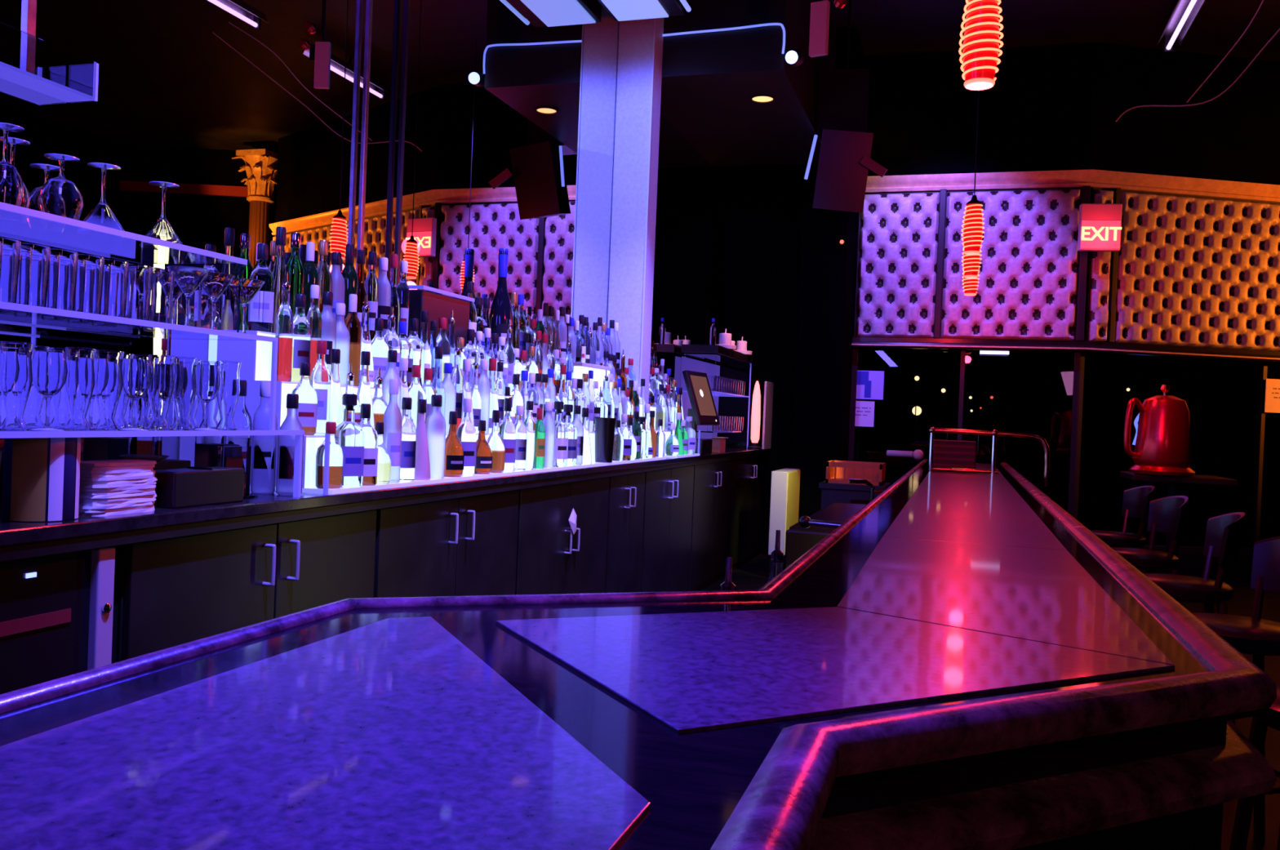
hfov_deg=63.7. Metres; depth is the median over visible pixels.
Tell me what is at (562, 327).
bottle
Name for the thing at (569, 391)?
bottle
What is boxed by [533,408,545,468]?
bottle
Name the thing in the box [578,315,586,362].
bottle
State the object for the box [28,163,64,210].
glass
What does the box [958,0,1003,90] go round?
pendant lamp
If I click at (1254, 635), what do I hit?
bar stool
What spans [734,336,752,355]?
candle
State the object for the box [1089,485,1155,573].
bar stool
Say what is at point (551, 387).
bottle
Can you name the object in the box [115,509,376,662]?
bar cabinet
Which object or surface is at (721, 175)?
wall
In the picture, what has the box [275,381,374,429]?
step
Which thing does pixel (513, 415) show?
bottle
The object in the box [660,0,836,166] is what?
soffit beam
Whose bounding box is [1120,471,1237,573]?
table
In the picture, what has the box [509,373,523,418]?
bottle
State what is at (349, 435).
bottle
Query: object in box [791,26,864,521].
pillar
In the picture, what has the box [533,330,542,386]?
bottle
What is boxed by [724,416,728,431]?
tumbler
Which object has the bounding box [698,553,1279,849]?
floor
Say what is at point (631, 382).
bottle
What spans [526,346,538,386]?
bottle
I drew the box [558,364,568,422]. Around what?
bottle
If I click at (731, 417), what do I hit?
tumbler
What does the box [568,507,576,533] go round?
crumpled napkin
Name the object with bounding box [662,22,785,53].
pipe
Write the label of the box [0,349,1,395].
bowl
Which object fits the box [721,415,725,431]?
tumbler
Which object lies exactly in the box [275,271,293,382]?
bottle
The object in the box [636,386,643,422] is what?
bottle
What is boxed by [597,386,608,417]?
bottle
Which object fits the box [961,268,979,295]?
pendant lamp
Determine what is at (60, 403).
glass
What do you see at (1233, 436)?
window
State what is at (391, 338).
bottle
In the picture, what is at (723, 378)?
tumbler
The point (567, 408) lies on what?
bottle
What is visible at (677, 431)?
bottle
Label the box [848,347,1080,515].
window
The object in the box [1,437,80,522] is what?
caddy
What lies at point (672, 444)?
bottle
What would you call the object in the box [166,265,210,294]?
bowl
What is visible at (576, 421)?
bottle
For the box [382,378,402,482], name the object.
bottle
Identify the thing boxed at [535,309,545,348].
bottle
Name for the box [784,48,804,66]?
spotlight
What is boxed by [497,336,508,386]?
bottle
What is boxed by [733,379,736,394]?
tumbler
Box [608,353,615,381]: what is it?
bottle
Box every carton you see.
[152,458,191,470]
[194,443,239,466]
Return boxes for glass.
[0,122,24,206]
[0,136,30,208]
[0,237,21,303]
[0,341,34,431]
[0,349,2,426]
[16,242,50,306]
[22,345,49,429]
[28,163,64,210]
[29,351,67,431]
[36,153,84,220]
[40,351,54,424]
[45,248,78,311]
[48,347,70,429]
[64,346,96,431]
[74,253,104,314]
[82,162,124,231]
[88,357,95,429]
[93,349,124,431]
[100,258,129,317]
[114,353,133,428]
[119,358,151,431]
[124,263,152,320]
[124,398,132,427]
[133,355,151,429]
[144,181,182,244]
[146,354,175,430]
[148,268,174,323]
[166,265,210,325]
[169,399,175,426]
[171,280,182,324]
[171,356,198,430]
[190,360,203,428]
[194,364,222,430]
[199,360,218,428]
[200,271,235,328]
[215,360,240,430]
[240,278,265,333]
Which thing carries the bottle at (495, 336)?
on the step at (283, 388)
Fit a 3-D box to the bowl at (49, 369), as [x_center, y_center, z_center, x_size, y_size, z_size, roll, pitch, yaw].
[-1.321,-0.113,2.305,0.074,0.101,0.073,2,1,17]
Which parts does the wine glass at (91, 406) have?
stem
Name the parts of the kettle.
handle, lid knob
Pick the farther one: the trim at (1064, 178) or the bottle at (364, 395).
the trim at (1064, 178)
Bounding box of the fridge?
[0,544,119,694]
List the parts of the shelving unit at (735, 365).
panel, light panel, panel, frame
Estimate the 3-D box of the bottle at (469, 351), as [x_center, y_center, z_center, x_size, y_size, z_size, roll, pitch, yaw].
[-0.766,-0.285,4.644,0.079,0.292,0.078,3,1,31]
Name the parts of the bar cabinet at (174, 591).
door, handle, handle, door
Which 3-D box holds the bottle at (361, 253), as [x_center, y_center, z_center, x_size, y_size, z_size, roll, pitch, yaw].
[-1.082,-0.489,3.979,0.066,0.370,0.067,2,1,-23]
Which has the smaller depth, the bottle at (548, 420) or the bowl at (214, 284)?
the bowl at (214, 284)
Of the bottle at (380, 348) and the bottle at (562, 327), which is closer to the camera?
the bottle at (380, 348)
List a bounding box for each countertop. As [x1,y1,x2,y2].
[0,447,768,561]
[0,448,1277,849]
[818,480,890,510]
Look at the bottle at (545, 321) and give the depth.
5.72 m
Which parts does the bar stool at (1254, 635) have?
seat, post, leg, backrest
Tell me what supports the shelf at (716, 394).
attached to the shelving unit at (735, 365)
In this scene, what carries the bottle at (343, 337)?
on the step at (283, 388)
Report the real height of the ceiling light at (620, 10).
1.020 m
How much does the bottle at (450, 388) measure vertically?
0.290 m
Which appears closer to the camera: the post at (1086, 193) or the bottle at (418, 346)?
the bottle at (418, 346)
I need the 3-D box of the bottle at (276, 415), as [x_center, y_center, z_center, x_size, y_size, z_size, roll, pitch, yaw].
[-1.165,0.037,3.205,0.072,0.346,0.072,2,1,-21]
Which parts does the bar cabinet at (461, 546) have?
door, handle, handle, door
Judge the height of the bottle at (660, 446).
0.250 m
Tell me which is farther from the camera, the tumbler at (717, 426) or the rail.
the tumbler at (717, 426)
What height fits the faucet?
0.164 m
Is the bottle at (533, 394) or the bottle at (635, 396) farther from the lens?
the bottle at (635, 396)
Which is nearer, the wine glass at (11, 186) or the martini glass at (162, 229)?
the wine glass at (11, 186)
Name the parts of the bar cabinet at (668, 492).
door, handle, handle, door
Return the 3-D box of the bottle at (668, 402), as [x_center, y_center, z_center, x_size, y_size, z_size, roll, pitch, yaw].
[0.194,-0.123,7.385,0.090,0.331,0.090,2,1,-31]
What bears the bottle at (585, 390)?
on the step at (592, 434)
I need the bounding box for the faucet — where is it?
[848,478,884,503]
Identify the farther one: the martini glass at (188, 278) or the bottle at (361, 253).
the bottle at (361, 253)
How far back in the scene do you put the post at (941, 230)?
9.83 m
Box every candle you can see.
[717,328,736,349]
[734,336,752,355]
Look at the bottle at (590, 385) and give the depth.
5.84 m
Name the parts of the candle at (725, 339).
dish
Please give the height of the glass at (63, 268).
0.136 m
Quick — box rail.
[928,426,1049,486]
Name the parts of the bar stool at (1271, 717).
leg, seat, leg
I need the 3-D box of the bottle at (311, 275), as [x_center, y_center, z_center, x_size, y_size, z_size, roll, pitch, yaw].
[-1.179,-0.477,3.673,0.066,0.344,0.066,2,1,-25]
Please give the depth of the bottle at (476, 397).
4.46 m
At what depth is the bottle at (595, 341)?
6.49 m
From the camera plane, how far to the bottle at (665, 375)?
7.65 m
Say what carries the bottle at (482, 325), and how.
on the step
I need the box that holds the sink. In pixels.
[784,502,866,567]
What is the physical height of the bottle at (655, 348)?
0.315 m
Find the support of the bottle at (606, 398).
on the step at (592, 434)
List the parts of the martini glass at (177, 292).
stem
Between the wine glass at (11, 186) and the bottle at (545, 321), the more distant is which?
the bottle at (545, 321)
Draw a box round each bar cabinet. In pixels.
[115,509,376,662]
[373,489,519,597]
[515,476,609,595]
[604,471,644,592]
[640,465,693,591]
[688,459,733,591]
[729,455,764,569]
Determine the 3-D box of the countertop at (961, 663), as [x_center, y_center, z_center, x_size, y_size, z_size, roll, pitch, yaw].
[0.908,0.772,3.801,1.229,1.172,10.600,2,1,17]
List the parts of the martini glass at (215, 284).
stem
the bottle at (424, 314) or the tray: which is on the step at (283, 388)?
the bottle at (424, 314)
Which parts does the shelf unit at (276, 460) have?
light panel, shelf, shelf, shelf, panel, panel, leg, leg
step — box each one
[239,329,275,337]
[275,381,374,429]
[445,431,595,461]
[648,406,656,427]
[655,431,671,454]
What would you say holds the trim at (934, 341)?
attached to the wall at (1048, 107)
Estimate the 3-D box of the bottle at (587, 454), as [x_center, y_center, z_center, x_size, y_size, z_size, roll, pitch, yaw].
[-0.297,0.058,5.513,0.094,0.300,0.094,2,1,-41]
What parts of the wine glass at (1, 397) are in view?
stem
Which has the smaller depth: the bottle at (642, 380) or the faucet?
the faucet
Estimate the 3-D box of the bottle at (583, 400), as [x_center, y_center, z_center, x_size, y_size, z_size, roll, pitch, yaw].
[-0.339,-0.108,5.695,0.077,0.293,0.077,3,1,30]
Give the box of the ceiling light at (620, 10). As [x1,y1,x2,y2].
[597,0,691,21]
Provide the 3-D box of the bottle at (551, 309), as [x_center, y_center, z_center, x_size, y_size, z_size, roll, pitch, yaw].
[-0.507,-0.482,5.809,0.074,0.364,0.074,2,1,-7]
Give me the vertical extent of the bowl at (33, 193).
0.101 m
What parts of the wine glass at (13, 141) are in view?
stem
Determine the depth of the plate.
2.79 m
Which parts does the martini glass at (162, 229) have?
stem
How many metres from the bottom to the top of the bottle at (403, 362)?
0.287 m
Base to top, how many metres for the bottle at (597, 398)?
0.292 m
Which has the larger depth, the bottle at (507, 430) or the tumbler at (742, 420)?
the tumbler at (742, 420)
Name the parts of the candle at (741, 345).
dish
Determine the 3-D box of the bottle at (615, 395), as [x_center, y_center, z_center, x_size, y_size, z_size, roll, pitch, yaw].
[-0.162,-0.113,6.257,0.069,0.305,0.069,2,1,-10]
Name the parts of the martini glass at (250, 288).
stem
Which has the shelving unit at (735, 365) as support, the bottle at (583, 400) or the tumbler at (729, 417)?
the tumbler at (729, 417)
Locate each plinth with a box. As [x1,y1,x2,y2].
[328,456,666,493]
[662,453,699,457]
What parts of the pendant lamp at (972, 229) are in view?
cord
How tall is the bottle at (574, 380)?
0.292 m
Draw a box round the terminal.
[682,369,719,454]
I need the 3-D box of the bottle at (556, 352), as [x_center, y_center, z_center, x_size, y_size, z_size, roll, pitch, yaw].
[-0.461,-0.273,5.617,0.075,0.274,0.075,2,1,-44]
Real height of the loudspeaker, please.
1.650 m
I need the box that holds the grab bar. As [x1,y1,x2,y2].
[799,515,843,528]
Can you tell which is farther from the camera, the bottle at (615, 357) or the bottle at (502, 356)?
the bottle at (615, 357)
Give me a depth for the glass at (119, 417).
2.60 m
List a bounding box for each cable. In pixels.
[1115,28,1279,121]
[1186,0,1264,102]
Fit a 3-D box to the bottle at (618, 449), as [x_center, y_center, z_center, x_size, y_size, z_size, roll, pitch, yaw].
[-0.134,0.090,6.038,0.084,0.238,0.052,2,1,-41]
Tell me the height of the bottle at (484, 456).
0.225 m
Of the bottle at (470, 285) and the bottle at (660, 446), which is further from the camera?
the bottle at (660, 446)
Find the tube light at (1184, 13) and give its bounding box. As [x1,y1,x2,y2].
[1155,0,1205,52]
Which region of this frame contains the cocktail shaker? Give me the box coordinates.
[594,417,616,462]
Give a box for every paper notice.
[848,400,874,426]
[856,370,884,399]
[1264,378,1279,413]
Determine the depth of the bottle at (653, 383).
7.32 m
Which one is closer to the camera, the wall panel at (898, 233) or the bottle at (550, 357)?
the bottle at (550, 357)
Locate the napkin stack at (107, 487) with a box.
[78,458,157,515]
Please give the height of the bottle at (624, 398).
0.296 m
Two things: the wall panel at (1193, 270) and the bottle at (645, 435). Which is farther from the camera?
the wall panel at (1193, 270)
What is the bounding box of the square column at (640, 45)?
[607,17,664,404]
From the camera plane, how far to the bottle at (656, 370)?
7.42 m
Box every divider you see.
[302,432,330,494]
[694,430,700,453]
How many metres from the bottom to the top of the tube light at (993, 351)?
0.041 m
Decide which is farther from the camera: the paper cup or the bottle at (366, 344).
the bottle at (366, 344)
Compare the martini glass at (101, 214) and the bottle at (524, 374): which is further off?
the bottle at (524, 374)
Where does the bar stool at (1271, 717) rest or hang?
on the floor
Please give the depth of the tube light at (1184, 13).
8.57 m
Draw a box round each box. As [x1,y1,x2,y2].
[153,466,244,508]
[573,362,611,392]
[710,436,728,453]
[761,381,773,448]
[825,460,885,485]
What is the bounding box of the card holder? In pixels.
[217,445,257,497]
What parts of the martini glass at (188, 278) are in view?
stem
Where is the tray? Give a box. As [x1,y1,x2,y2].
[933,439,976,469]
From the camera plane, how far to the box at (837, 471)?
8.33 m
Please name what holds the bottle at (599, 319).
on the step
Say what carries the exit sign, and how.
attached to the wall panel at (1097, 316)
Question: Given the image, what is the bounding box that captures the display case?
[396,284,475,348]
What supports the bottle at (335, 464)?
on the countertop at (18, 540)
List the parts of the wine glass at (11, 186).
stem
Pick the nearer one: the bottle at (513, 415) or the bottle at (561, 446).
the bottle at (513, 415)
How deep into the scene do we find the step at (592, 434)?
5.78 m
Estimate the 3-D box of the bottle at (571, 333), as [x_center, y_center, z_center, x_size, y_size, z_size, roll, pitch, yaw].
[-0.411,-0.467,6.114,0.068,0.335,0.068,2,1,-30]
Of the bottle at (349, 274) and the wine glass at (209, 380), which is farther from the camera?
the bottle at (349, 274)
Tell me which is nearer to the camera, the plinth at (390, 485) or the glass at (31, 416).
the glass at (31, 416)
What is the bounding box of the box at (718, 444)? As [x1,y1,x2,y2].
[710,436,728,453]
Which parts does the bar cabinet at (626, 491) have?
door, handle, handle, door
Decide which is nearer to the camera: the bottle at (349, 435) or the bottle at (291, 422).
the bottle at (291, 422)
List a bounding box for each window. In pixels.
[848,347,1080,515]
[1072,351,1279,582]
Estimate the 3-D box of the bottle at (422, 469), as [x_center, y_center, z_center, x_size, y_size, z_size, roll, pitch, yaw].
[-0.820,0.054,3.853,0.085,0.300,0.085,2,1,-41]
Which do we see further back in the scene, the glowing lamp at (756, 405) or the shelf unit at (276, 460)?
the glowing lamp at (756, 405)
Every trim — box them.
[851,337,1279,362]
[851,343,1279,359]
[865,168,1279,202]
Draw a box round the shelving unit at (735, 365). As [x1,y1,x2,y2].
[680,344,753,448]
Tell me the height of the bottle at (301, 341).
0.295 m
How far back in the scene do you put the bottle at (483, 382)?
4.54 m
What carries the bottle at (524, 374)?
on the step
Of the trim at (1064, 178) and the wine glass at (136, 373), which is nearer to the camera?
the wine glass at (136, 373)
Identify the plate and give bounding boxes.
[119,453,168,460]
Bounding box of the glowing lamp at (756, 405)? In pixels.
[747,381,761,448]
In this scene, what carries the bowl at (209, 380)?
on the wine glass at (209, 380)
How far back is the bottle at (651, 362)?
7.60 m
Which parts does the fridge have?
frame post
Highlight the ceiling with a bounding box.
[829,0,1279,61]
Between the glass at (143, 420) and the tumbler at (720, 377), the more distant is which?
the tumbler at (720, 377)
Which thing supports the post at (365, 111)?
on the countertop at (18, 540)
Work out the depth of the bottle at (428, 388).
4.07 m
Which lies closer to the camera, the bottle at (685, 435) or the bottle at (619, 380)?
the bottle at (619, 380)
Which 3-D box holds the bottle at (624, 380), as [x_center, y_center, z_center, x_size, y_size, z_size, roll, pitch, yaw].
[-0.115,-0.312,6.711,0.067,0.358,0.067,2,1,-33]
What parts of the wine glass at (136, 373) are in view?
stem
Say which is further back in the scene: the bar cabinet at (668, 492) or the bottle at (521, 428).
the bar cabinet at (668, 492)
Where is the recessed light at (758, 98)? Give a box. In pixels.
[749,93,775,103]
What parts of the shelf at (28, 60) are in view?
plate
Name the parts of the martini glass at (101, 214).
stem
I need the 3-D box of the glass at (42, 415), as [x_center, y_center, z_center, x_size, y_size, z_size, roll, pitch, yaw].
[-1.444,-0.090,2.519,0.064,0.191,0.063,2,1,17]
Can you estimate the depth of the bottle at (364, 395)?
3.65 m
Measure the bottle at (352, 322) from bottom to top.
0.334 m
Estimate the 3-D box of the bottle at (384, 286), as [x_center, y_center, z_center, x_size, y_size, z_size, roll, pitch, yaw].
[-1.034,-0.487,4.132,0.069,0.365,0.069,2,1,-40]
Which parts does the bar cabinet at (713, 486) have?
door, handle, handle, door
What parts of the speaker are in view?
red trim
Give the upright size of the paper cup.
0.152 m
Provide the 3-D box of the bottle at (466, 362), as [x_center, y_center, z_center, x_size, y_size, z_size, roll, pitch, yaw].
[-0.745,-0.123,4.403,0.086,0.316,0.086,2,1,-2]
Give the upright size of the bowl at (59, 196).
0.101 m
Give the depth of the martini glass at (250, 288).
2.92 m
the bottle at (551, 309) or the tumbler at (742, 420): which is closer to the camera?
the bottle at (551, 309)
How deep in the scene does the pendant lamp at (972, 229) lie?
6.58 m
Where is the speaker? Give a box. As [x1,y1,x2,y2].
[804,0,887,213]
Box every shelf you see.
[0,0,98,102]
[0,608,71,636]
[681,352,750,364]
[683,390,748,397]
[702,431,747,432]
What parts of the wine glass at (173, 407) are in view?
stem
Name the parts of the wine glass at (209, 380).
stem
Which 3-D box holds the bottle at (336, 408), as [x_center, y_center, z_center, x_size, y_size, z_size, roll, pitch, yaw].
[-1.034,-0.112,3.485,0.084,0.289,0.084,2,1,-44]
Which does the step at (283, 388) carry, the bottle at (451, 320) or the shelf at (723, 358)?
the bottle at (451, 320)
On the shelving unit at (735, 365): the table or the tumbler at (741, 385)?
the tumbler at (741, 385)
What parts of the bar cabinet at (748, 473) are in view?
door, handle, door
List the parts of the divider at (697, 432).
panel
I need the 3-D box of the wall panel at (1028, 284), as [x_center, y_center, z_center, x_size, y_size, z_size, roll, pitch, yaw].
[3.469,-1.509,9.666,1.230,1.423,0.085,2,1,17]
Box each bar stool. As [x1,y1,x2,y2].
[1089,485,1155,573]
[1111,495,1189,603]
[1143,511,1246,724]
[1191,536,1279,842]
[1229,682,1279,849]
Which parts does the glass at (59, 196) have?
stem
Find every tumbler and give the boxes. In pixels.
[715,375,719,391]
[716,415,720,431]
[718,376,722,391]
[719,415,723,431]
[720,377,724,392]
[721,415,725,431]
[723,377,727,392]
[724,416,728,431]
[725,377,729,393]
[726,416,730,431]
[728,378,732,393]
[728,416,733,431]
[730,378,733,393]
[731,416,735,431]
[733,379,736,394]
[733,416,737,431]
[735,379,738,394]
[736,416,739,431]
[737,380,741,395]
[738,416,742,431]
[739,381,742,395]
[740,416,743,431]
[742,381,745,395]
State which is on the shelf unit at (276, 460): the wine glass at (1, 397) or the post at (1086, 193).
the wine glass at (1, 397)
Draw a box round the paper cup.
[0,451,2,468]
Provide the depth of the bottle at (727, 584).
1.81 m
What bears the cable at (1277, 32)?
hanging from the ceiling
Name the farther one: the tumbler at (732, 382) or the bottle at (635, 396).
the tumbler at (732, 382)
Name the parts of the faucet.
lever, spout, lever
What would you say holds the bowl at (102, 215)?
on the martini glass at (101, 214)
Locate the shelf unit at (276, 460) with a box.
[0,201,304,497]
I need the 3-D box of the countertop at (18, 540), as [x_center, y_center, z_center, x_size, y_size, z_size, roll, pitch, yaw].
[-0.422,0.247,5.730,0.477,0.065,9.880,2,1,17]
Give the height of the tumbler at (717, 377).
0.136 m
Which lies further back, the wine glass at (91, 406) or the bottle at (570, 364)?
the bottle at (570, 364)
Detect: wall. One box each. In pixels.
[704,166,731,402]
[724,42,1279,554]
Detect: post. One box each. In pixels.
[355,0,373,271]
[394,0,409,284]
[933,189,946,337]
[1075,185,1090,340]
[1106,187,1120,342]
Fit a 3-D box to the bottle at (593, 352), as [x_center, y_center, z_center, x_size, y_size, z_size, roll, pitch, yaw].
[-0.314,-0.457,6.424,0.084,0.318,0.052,2,1,-24]
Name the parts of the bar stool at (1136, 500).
seat, post, backrest, post, leg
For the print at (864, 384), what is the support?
attached to the paper notice at (870, 384)
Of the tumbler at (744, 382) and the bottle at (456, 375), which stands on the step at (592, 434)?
the bottle at (456, 375)
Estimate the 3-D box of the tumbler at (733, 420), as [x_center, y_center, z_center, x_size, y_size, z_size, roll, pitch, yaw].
[0.843,-0.012,9.547,0.070,0.136,0.069,2,1,17]
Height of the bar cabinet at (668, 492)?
1.034 m
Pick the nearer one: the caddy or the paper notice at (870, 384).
the caddy
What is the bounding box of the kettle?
[1123,384,1195,476]
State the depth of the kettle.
6.62 m
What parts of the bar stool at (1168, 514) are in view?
seat, post, leg, backrest, post, leg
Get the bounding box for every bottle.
[247,243,274,332]
[271,226,286,333]
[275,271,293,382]
[275,411,277,429]
[279,393,304,493]
[285,232,304,316]
[290,293,311,382]
[291,362,317,432]
[303,241,319,316]
[306,284,322,381]
[310,340,331,433]
[316,240,332,312]
[320,291,336,372]
[325,421,343,488]
[329,348,343,425]
[330,251,345,318]
[334,302,350,385]
[334,393,364,487]
[341,243,358,319]
[342,363,360,424]
[344,293,361,386]
[356,249,368,327]
[356,351,374,428]
[358,403,377,485]
[360,295,375,387]
[364,251,378,341]
[370,318,388,387]
[372,368,387,429]
[375,422,391,484]
[377,257,391,337]
[382,306,399,375]
[382,349,401,408]
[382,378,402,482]
[390,253,400,336]
[396,260,409,338]
[398,320,413,387]
[399,357,413,420]
[399,397,416,481]
[406,318,424,386]
[408,364,426,428]
[414,399,431,479]
[420,311,431,369]
[421,368,438,422]
[425,394,445,478]
[429,320,437,382]
[431,346,445,417]
[436,317,450,380]
[442,362,456,433]
[444,411,464,476]
[448,309,455,369]
[451,339,462,433]
[456,337,466,377]
[456,398,476,475]
[461,359,474,425]
[462,328,480,388]
[466,281,476,346]
[471,355,481,433]
[473,297,487,350]
[474,420,493,474]
[475,331,485,359]
[477,360,490,433]
[483,297,492,353]
[484,328,491,378]
[486,409,505,472]
[488,248,512,352]
[488,358,500,432]
[490,333,498,379]
[495,361,505,423]
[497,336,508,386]
[498,397,515,471]
[504,319,515,392]
[504,386,515,423]
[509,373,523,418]
[511,292,519,359]
[513,405,527,470]
[514,348,523,391]
[517,293,526,362]
[520,350,529,388]
[520,370,528,421]
[523,400,535,469]
[524,306,534,364]
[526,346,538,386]
[527,373,539,422]
[530,318,536,346]
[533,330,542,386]
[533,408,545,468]
[534,373,544,418]
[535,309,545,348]
[541,373,551,416]
[542,302,551,355]
[542,333,550,373]
[542,401,555,467]
[546,334,555,383]
[546,368,555,419]
[548,306,556,355]
[553,309,561,357]
[553,349,560,388]
[553,400,568,466]
[554,384,563,422]
[558,306,567,358]
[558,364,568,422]
[559,357,566,386]
[563,404,577,466]
[564,314,571,355]
[564,336,573,384]
[564,371,574,422]
[568,317,576,362]
[571,377,579,419]
[571,404,583,464]
[573,320,582,362]
[576,378,586,422]
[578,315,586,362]
[582,373,590,428]
[582,407,591,464]
[583,316,590,363]
[587,370,595,431]
[588,325,595,364]
[591,322,599,364]
[592,381,600,431]
[597,316,604,365]
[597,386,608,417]
[600,369,611,417]
[601,323,608,351]
[602,351,608,366]
[605,327,612,353]
[607,373,614,417]
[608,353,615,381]
[609,320,616,355]
[612,355,617,381]
[612,381,619,430]
[612,420,623,460]
[613,322,620,368]
[616,368,622,383]
[616,377,622,425]
[619,413,631,460]
[620,349,626,389]
[620,383,627,413]
[624,367,631,389]
[624,389,633,426]
[626,417,636,459]
[627,358,635,381]
[628,379,635,422]
[631,411,641,458]
[632,381,639,411]
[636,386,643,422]
[638,416,648,458]
[640,378,645,422]
[643,404,653,457]
[648,375,653,406]
[649,357,653,368]
[649,367,657,406]
[649,410,657,457]
[650,340,655,368]
[653,343,657,368]
[654,368,661,396]
[654,384,665,431]
[656,418,665,456]
[657,364,663,384]
[660,359,666,387]
[662,387,668,431]
[663,373,667,384]
[665,384,672,431]
[665,422,679,455]
[666,368,671,384]
[669,383,675,422]
[671,379,677,431]
[674,412,684,455]
[675,387,680,412]
[678,386,684,428]
[680,419,688,454]
[685,416,696,453]
[709,318,715,344]
[720,556,736,590]
[766,529,783,582]
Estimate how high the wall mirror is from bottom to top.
3.400 m
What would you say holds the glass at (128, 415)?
on the shelf unit at (276, 460)
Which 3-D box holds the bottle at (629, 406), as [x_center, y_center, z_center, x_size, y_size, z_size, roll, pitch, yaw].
[-0.088,-0.092,6.492,0.078,0.264,0.078,3,1,29]
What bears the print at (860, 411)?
attached to the paper notice at (864, 410)
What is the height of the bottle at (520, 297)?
0.383 m
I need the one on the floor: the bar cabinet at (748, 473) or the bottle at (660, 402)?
the bar cabinet at (748, 473)
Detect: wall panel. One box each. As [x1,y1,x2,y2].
[853,190,939,337]
[940,186,1082,340]
[1085,186,1113,342]
[1114,189,1279,351]
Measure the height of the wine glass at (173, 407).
0.176 m
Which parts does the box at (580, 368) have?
lid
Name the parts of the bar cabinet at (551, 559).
door, handle, handle, door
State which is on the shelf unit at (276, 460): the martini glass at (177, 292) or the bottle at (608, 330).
the martini glass at (177, 292)
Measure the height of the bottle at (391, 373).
0.312 m
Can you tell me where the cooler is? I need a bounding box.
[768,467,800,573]
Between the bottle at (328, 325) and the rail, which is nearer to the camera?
the bottle at (328, 325)
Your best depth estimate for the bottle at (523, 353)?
5.19 m
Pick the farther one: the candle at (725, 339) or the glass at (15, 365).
the candle at (725, 339)
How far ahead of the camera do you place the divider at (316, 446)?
3.23 m
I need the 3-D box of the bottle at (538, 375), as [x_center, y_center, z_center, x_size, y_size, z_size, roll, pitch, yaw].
[-0.512,-0.110,5.143,0.067,0.295,0.067,2,1,-8]
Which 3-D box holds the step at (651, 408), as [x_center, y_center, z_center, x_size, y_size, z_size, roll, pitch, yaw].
[0.055,-0.050,7.530,0.245,0.170,0.640,2,1,17]
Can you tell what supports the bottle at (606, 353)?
on the step at (283, 388)
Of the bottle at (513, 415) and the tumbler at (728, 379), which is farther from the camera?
the tumbler at (728, 379)
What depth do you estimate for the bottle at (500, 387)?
4.70 m
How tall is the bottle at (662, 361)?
0.354 m
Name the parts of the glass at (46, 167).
stem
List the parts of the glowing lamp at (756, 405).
lamp shade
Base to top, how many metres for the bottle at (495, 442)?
0.270 m
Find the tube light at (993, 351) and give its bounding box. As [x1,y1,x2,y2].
[979,349,1008,354]
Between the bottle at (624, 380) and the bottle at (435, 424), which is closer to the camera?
the bottle at (435, 424)
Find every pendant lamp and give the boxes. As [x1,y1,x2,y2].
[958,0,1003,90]
[960,90,984,254]
[961,244,982,278]
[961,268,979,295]
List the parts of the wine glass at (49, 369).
stem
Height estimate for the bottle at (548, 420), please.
0.320 m
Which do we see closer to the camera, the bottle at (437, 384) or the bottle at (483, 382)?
the bottle at (437, 384)
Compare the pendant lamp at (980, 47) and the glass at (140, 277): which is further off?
the pendant lamp at (980, 47)
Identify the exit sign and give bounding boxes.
[1077,203,1122,251]
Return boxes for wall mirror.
[0,0,711,502]
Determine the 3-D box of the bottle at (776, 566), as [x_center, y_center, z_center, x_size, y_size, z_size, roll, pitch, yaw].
[0.300,0.411,2.295,0.076,0.355,0.076,2,1,17]
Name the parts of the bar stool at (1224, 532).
seat, post, leg, post, backrest, leg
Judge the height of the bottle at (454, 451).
0.259 m
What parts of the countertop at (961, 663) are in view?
rail, tap handle, knob, rail, panel, molding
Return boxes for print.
[849,406,871,415]
[856,371,871,397]
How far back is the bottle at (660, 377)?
7.50 m
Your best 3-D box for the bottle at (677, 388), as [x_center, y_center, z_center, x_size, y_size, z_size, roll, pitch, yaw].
[0.269,-0.117,7.623,0.068,0.320,0.069,2,1,-23]
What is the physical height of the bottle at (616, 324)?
0.386 m
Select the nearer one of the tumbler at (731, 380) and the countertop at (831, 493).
the countertop at (831, 493)
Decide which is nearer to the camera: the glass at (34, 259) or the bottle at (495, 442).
the glass at (34, 259)
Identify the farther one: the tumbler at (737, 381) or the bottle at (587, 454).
the tumbler at (737, 381)
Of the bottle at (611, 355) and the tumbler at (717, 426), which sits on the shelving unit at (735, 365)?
the tumbler at (717, 426)
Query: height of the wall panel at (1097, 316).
1.423 m
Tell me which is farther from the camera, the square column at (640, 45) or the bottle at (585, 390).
the square column at (640, 45)
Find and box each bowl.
[0,160,23,206]
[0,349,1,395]
[21,182,30,208]
[28,185,43,210]
[31,351,67,396]
[36,176,84,220]
[82,201,124,231]
[91,357,95,398]
[121,358,151,399]
[144,217,182,244]
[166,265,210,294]
[173,280,182,299]
[195,364,222,402]
[200,271,235,300]
[240,278,265,305]
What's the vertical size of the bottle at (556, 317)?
0.356 m

